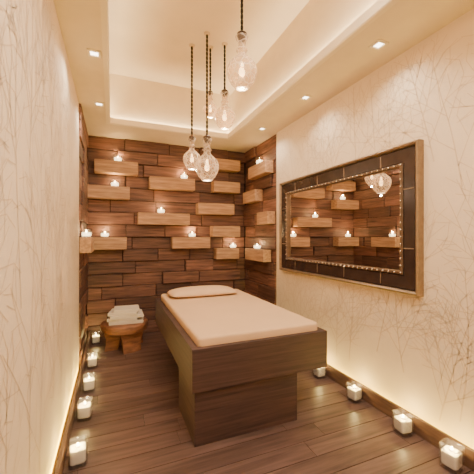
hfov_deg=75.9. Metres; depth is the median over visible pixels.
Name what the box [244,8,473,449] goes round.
wall
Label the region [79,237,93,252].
wall ledge
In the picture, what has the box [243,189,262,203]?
wall ledge
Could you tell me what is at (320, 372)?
candle
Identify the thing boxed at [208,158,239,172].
wall ledge
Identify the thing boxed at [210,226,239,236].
wall ledge
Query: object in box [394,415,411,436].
candle
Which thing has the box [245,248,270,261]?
wall ledge
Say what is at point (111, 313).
folded towel
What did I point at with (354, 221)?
mirror glass
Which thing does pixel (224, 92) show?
pendant lamp
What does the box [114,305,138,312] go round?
folded towel
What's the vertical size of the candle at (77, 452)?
0.142 m
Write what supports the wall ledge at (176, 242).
attached to the wall at (149, 268)
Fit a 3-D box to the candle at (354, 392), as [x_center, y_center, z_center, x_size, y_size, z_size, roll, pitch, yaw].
[1.008,1.329,2.610,0.110,0.142,0.110,0,0,-28]
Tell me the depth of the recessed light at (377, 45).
2.20 m
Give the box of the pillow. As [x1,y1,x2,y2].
[167,285,236,296]
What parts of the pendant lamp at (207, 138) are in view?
lamp shade, cord, bulb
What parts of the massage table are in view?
leg, mattress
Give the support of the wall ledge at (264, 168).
attached to the wall at (417, 353)
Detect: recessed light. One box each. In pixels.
[87,48,100,58]
[94,101,103,106]
[299,94,311,100]
[369,39,388,49]
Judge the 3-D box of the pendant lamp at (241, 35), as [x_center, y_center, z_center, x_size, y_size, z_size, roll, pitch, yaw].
[0.037,-1.577,2.329,0.230,0.885,0.230,0,0,-22]
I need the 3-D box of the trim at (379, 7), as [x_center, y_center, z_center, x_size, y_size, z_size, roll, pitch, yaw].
[0.052,-1.424,1.840,1.625,0.072,4.765,0,0,-22]
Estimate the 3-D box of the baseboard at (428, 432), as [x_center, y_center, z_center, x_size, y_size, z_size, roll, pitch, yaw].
[1.213,1.340,2.326,0.020,0.120,5.780,0,0,-22]
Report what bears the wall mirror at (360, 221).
attached to the wall at (417, 353)
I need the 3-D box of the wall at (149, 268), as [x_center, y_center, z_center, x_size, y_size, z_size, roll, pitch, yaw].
[-0.977,0.000,4.645,2.426,2.800,0.145,0,0,-22]
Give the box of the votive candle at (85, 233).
[82,229,91,235]
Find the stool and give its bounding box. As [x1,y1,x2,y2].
[100,317,147,353]
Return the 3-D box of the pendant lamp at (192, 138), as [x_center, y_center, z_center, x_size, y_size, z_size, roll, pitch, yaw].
[-0.474,-1.365,3.200,0.186,1.308,0.186,0,0,-22]
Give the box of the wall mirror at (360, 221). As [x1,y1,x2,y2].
[279,139,423,296]
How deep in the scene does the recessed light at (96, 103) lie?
3.18 m
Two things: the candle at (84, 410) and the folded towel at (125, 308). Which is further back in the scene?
the folded towel at (125, 308)
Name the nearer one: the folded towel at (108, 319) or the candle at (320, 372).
the candle at (320, 372)
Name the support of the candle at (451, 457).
on the floor
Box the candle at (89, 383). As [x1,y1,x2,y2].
[82,374,95,393]
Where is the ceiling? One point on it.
(150, 51)
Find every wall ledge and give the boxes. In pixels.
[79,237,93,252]
[87,184,129,199]
[94,159,137,175]
[94,237,126,249]
[137,212,189,224]
[149,176,194,191]
[171,237,209,248]
[196,203,233,214]
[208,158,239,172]
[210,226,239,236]
[211,181,239,193]
[214,248,238,258]
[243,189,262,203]
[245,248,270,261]
[248,160,272,179]
[257,211,275,224]
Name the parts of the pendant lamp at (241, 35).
cord, lamp shade, bulb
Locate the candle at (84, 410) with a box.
[77,399,92,418]
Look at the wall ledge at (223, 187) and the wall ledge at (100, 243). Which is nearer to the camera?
the wall ledge at (100, 243)
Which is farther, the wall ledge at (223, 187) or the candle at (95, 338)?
the wall ledge at (223, 187)
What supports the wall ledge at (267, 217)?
attached to the wall at (417, 353)
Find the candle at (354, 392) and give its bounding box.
[347,385,361,403]
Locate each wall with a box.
[0,0,87,473]
[86,135,244,337]
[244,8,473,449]
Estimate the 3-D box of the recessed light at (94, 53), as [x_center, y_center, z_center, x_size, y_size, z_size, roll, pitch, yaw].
[-1.085,-1.394,2.311,0.093,0.010,0.093,0,0,-22]
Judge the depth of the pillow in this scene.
3.45 m
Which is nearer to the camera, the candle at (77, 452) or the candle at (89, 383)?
the candle at (77, 452)
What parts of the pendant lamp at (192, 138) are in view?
lamp shade, cord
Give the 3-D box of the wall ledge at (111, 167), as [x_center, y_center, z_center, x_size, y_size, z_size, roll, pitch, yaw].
[-1.679,-0.963,4.240,0.560,0.169,0.160,0,0,-22]
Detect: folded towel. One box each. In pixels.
[107,317,137,321]
[108,308,139,315]
[109,317,143,325]
[110,309,143,319]
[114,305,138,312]
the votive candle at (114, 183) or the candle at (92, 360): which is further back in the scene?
the votive candle at (114, 183)
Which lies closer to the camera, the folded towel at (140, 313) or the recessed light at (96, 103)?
the recessed light at (96, 103)
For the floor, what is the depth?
2.13 m
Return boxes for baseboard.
[54,331,90,473]
[325,364,473,470]
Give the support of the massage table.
on the floor
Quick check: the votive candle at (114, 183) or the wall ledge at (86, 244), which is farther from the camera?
the votive candle at (114, 183)
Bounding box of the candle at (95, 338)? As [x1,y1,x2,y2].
[91,332,100,343]
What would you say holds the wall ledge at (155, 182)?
attached to the wall at (149, 268)
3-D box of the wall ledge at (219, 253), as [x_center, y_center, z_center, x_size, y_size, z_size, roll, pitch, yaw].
[-0.171,0.263,4.860,0.380,0.169,0.160,0,0,-22]
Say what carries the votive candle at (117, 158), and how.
on the wall ledge at (111, 167)
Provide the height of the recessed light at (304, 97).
0.010 m
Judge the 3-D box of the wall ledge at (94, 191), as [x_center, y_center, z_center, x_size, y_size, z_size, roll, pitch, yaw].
[-1.771,-0.613,4.202,0.540,0.169,0.160,0,0,-22]
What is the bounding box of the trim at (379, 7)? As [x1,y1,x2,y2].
[100,0,398,139]
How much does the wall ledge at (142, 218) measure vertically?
0.169 m
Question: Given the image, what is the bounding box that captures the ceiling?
[54,0,473,152]
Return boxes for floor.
[54,331,473,473]
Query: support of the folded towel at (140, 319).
on the stool
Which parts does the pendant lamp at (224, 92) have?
lamp shade, cord, bulb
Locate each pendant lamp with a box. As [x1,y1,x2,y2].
[183,43,200,169]
[195,31,218,180]
[203,45,216,118]
[214,42,234,129]
[227,0,256,91]
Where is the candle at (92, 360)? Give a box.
[87,355,96,366]
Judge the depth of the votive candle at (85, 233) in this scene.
3.28 m
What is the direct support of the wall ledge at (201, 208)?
attached to the wall at (149, 268)
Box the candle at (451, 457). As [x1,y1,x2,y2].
[441,445,464,473]
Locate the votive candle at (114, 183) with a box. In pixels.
[110,180,118,185]
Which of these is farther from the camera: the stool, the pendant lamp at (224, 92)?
the stool
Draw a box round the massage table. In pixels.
[156,289,326,446]
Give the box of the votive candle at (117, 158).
[113,155,121,160]
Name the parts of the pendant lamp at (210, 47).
lamp shade, cord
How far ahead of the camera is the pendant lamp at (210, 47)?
3.23 m
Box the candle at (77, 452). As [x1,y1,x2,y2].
[69,436,87,470]
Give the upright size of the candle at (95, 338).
0.142 m
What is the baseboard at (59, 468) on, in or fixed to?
attached to the wall at (39, 103)
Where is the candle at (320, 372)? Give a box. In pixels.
[312,367,324,378]
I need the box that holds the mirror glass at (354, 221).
[289,169,399,269]
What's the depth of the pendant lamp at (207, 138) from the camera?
3.00 m
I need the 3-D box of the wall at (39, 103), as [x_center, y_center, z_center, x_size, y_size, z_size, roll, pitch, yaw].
[-0.993,0.000,1.468,0.120,2.800,5.870,0,0,-22]

